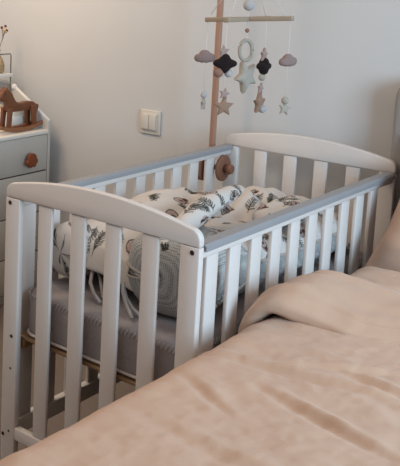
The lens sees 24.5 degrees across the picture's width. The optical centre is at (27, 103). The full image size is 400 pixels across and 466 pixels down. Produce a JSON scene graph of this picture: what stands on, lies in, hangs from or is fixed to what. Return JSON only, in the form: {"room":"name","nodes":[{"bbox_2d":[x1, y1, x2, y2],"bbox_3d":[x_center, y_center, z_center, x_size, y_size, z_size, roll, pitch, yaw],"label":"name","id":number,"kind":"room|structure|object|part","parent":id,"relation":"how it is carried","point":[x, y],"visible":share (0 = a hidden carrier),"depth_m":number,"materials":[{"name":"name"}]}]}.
{"room":"bedroom","nodes":[
{"label":"bedroom","id":0,"kind":"room"},
{"bbox_2d":[0,304,135,453],"bbox_3d":[0.090,1.403,1.377,5.050,0.100,4.645,10,12,43],"label":"floor","id":1,"kind":"structure","parent":0,"point":[88,406],"depth_m":3.29,"materials":[{"name":"laminate"}]},
{"bbox_2d":[0,79,50,304],"bbox_3d":[-0.371,0.427,4.030,0.494,1.006,0.916,10,12,43],"label":"dresser","id":2,"kind":"object","parent":1,"relation":"on","point":[24,156],"visible":0.39,"depth_m":4.06,"materials":[{"name":"white wood"}]},
{"bbox_2d":[0,53,12,105],"bbox_3d":[-0.214,-0.067,4.218,0.115,0.336,0.293,10,12,43],"label":"wire shelf rack","id":3,"kind":"object","parent":2,"relation":"on","point":[4,74],"visible":0.62,"depth_m":4.26,"materials":[{"name":"grey metal"}]},
{"bbox_2d":[0,50,4,72],"bbox_3d":[-0.148,-0.201,4.261,0.076,0.112,0.076,10,12,43],"label":"bud vase","id":4,"kind":"object","parent":3,"relation":"on","point":[2,66],"visible":1,"depth_m":4.24,"materials":[{"name":"beige ceramic"}]},
{"bbox_2d":[0,25,7,45],"bbox_3d":[-0.119,-0.269,4.262,0.062,0.214,0.023,-6,11,-39],"label":"dried flower","id":5,"kind":"object","parent":4,"relation":"in","point":[5,30],"visible":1,"depth_m":4.25,"materials":[{"name":"beige plant"}]},
{"bbox_3d":[-0.181,-0.061,4.184,0.006,0.336,0.287,10,12,43],"label":"wire frame","id":6,"kind":"part","parent":3,"relation":"part of","materials":[{"name":"grey metal"}]},
{"bbox_3d":[-0.212,-0.130,4.208,0.115,0.016,0.293,10,12,43],"label":"shelf","id":7,"kind":"part","parent":3,"relation":"part of","materials":[{"name":"white"}]},
{"bbox_2d":[0,105,23,125],"bbox_3d":[-0.088,0.065,4.196,0.136,0.092,0.136,10,12,43],"label":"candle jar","id":8,"kind":"object","parent":2,"relation":"on","point":[17,118],"visible":0.36,"depth_m":4.14,"materials":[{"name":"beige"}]},
{"bbox_3d":[-0.235,0.815,3.935,0.018,0.164,0.886,10,12,43],"label":"drawer","id":9,"kind":"part","parent":2,"relation":"part of","materials":[{"name":"grey paint"}]},
{"bbox_3d":[-0.231,0.637,3.908,0.018,0.184,0.886,10,12,43],"label":"drawer","id":10,"kind":"part","parent":2,"relation":"part of","materials":[{"name":"grey paint"}]},
{"bbox_2d":[0,87,42,131],"bbox_3d":[-0.041,0.023,4.083,0.062,0.211,0.288,10,12,43],"label":"rocking horse","id":11,"kind":"object","parent":2,"relation":"on","point":[10,105],"visible":1,"depth_m":4.05},
{"bbox_3d":[-0.112,0.067,4.045,0.014,0.099,0.035,10,12,43],"label":"leg","id":12,"kind":"part","parent":11,"relation":"part of","materials":[{"name":"brown wood"}]},
{"bbox_3d":[-0.083,0.072,4.017,0.014,0.099,0.035,10,12,43],"label":"leg","id":13,"kind":"part","parent":11,"relation":"part of","materials":[{"name":"brown wood"}]},
{"bbox_3d":[-0.004,0.052,4.159,0.014,0.099,0.037,10,12,43],"label":"leg","id":14,"kind":"part","parent":11,"relation":"part of","materials":[{"name":"brown wood"}]},
{"bbox_3d":[0.026,0.058,4.131,0.014,0.099,0.037,10,12,43],"label":"leg","id":15,"kind":"part","parent":11,"relation":"part of","materials":[{"name":"brown wood"}]},
{"bbox_3d":[-0.226,0.448,3.879,0.018,0.187,0.886,10,12,43],"label":"drawer","id":16,"kind":"part","parent":2,"relation":"part of","materials":[{"name":"grey paint"}]},
{"bbox_3d":[-0.221,0.267,3.851,0.018,0.168,0.886,10,12,43],"label":"drawer","id":17,"kind":"part","parent":2,"relation":"part of","materials":[{"name":"grey paint"}]},
{"bbox_3d":[-0.075,0.390,4.361,0.465,0.995,0.018,10,12,43],"label":"panel","id":18,"kind":"part","parent":2,"relation":"part of","materials":[{"name":"grey paint"}]},
{"bbox_3d":[-0.064,-0.025,4.297,0.468,0.177,0.017,10,12,43],"label":"guard rail","id":19,"kind":"part","parent":2,"relation":"part of","materials":[{"name":"white wood"}]},
{"bbox_3d":[0.018,0.261,4.064,0.016,0.067,0.072,10,12,43],"label":"knob","id":20,"kind":"part","parent":2,"relation":"part of","materials":[{"name":"orange wood"}]},
{"bbox_2d":[0,133,396,459],"bbox_3d":[0.589,0.652,2.878,0.668,0.958,1.237,10,12,43],"label":"cot","id":21,"kind":"object","parent":1,"relation":"on","point":[198,269],"visible":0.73,"depth_m":2.55,"materials":[{"name":"white paint"}]},
{"bbox_3d":[-0.048,0.710,2.652,0.055,0.879,0.022,10,12,43],"label":"post","id":22,"kind":"part","parent":21,"relation":"part of","materials":[{"name":"white paint"}]},
{"bbox_3d":[0.165,1.025,2.490,0.547,0.039,0.022,10,12,43],"label":"rail","id":23,"kind":"part","parent":21,"relation":"part of","materials":[{"name":"white paint"}]},
{"bbox_3d":[0.354,0.938,3.140,0.026,0.052,1.189,10,12,43],"label":"rail","id":24,"kind":"part","parent":21,"relation":"part of","materials":[{"name":"white paint"}]},
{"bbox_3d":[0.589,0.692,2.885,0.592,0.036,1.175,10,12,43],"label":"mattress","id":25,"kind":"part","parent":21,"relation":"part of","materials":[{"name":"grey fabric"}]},
{"bbox_3d":[0.372,0.234,3.033,0.026,0.029,1.189,10,12,43],"label":"rail","id":26,"kind":"part","parent":21,"relation":"part of","materials":[{"name":"white paint"}]},
{"bbox_3d":[0.373,0.222,3.031,0.042,0.018,1.183,10,12,43],"label":"rail","id":27,"kind":"part","parent":21,"relation":"part of","materials":[{"name":"grey wood"}]},
{"bbox_3d":[0.392,0.783,2.243,0.055,0.879,0.022,10,12,43],"label":"post","id":28,"kind":"part","parent":21,"relation":"part of","materials":[{"name":"white paint"}]},
{"bbox_2d":[27,248,362,380],"bbox_3d":[0.590,0.602,2.870,0.589,0.144,1.170,10,12,43],"label":"mattress","id":29,"kind":"object","parent":21,"relation":"on","point":[165,341],"visible":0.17,"depth_m":2.47,"materials":[{"name":"grey fabric"}]},
{"bbox_2d":[52,211,337,318],"bbox_3d":[0.584,0.411,2.851,0.610,0.238,1.100,10,12,43],"label":"nest","id":30,"kind":"object","parent":29,"relation":"on","point":[169,262],"visible":0.22,"depth_m":2.50,"materials":[{"name":"fabric"}]},
{"bbox_2d":[160,186,242,250],"bbox_3d":[0.511,0.331,2.582,0.078,0.119,0.529,7,10,34],"label":"bolster pillow","id":31,"kind":"object","parent":30,"relation":"on","point":[197,213],"visible":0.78,"depth_m":2.54,"materials":[{"name":"fabric"}]},
{"bbox_3d":[0.664,0.406,2.725,0.259,0.155,0.960,10,12,43],"label":"printed panel","id":32,"kind":"part","parent":30,"relation":"part of","materials":[{"name":"fabric"}]},
{"bbox_2d":[52,185,349,308],"bbox_3d":[0.610,0.396,2.879,0.534,0.244,1.010,10,12,43],"label":"quilt","id":33,"kind":"object","parent":29,"relation":"on","point":[174,202],"visible":0.28,"depth_m":2.74,"materials":[{"name":"fabric"}]},
{"bbox_2d":[252,195,308,226],"bbox_3d":[0.840,0.343,2.847,0.140,0.098,0.432,7,10,31],"label":"wrap","id":34,"kind":"object","parent":33,"relation":"on","point":[277,204],"visible":0.38,"depth_m":2.74,"materials":[{"name":"fabric"}]},
{"bbox_2d":[198,0,234,180],"bbox_3d":[0.704,-0.268,3.188,0.151,1.210,0.461,3,9,10],"label":"stand","id":35,"kind":"object","parent":21,"relation":"attached to","point":[223,167],"visible":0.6,"depth_m":3.40,"materials":[{"name":"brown wood"}]},
{"bbox_3d":[0.766,0.251,3.393,0.034,0.039,0.039,10,12,43],"label":"clamp knob","id":36,"kind":"part","parent":35,"relation":"part of","materials":[{"name":"brown wood"}]},
{"bbox_2d":[194,0,296,114],"bbox_3d":[0.729,-0.388,2.934,0.269,0.876,0.271,0,9,-7],"label":"mobile","id":37,"kind":"object","parent":35,"relation":"hanging from","point":[224,63],"visible":1,"depth_m":2.95,"materials":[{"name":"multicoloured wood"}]},
{"bbox_3d":[0.786,0.598,3.526,0.055,0.879,0.022,10,12,43],"label":"post","id":38,"kind":"part","parent":21,"relation":"part of","materials":[{"name":"white paint"}]},
{"bbox_3d":[0.827,0.311,2.609,0.026,0.029,1.189,10,12,43],"label":"rail","id":39,"kind":"part","parent":21,"relation":"part of","materials":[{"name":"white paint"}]},
{"bbox_3d":[0.827,0.299,2.607,0.042,0.018,1.183,10,12,43],"label":"rail","id":40,"kind":"part","parent":21,"relation":"part of","materials":[{"name":"grey wood"}]},
{"bbox_3d":[1.225,0.672,3.117,0.055,0.879,0.022,10,12,43],"label":"post","id":41,"kind":"part","parent":21,"relation":"part of","materials":[{"name":"white paint"}]},
{"bbox_2d":[390,88,399,213],"bbox_3d":[1.109,0.731,1.631,1.878,1.205,2.535,10,12,43],"label":"double bed","id":42,"kind":"object","parent":1,"relation":"on","point":[395,147],"visible":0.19,"depth_m":3.04,"materials":[{"name":"grey fabric"}]},
{"bbox_2d":[0,266,399,465],"bbox_3d":[0.897,0.860,1.429,1.797,0.529,2.030,10,12,43],"label":"duvet","id":43,"kind":"object","parent":42,"relation":"on","point":[309,375],"visible":1,"depth_m":1.80,"materials":[{"name":"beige fabric"}]},
{"bbox_2d":[364,199,399,271],"bbox_3d":[1.411,0.406,2.600,0.773,0.434,0.346,10,12,43],"label":"pillow","id":44,"kind":"object","parent":42,"relation":"on","point":[386,255],"visible":0.76,"depth_m":2.75,"materials":[{"name":"beige fabric"}]},
{"bbox_2d":[0,0,399,276],"bbox_3d":[1.650,-0.136,2.847,5.150,2.580,0.100,10,12,43],"label":"wall","id":45,"kind":"structure","parent":0,"point":[91,67],"depth_m":3.71,"materials":[{"name":"paint"}]},
{"bbox_2d":[140,109,160,135],"bbox_3d":[0.529,0.083,3.859,0.106,0.106,0.020,10,12,43],"label":"light switch","id":46,"kind":"object","parent":45,"relation":"attached to","point":[150,120],"visible":1,"depth_m":3.85,"materials":[{"name":"white plastic"}]},
{"bbox_3d":[0.527,0.081,3.857,0.082,0.077,0.004,10,12,43],"label":"frame","id":47,"kind":"part","parent":46,"relation":"part of","materials":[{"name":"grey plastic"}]}
]}

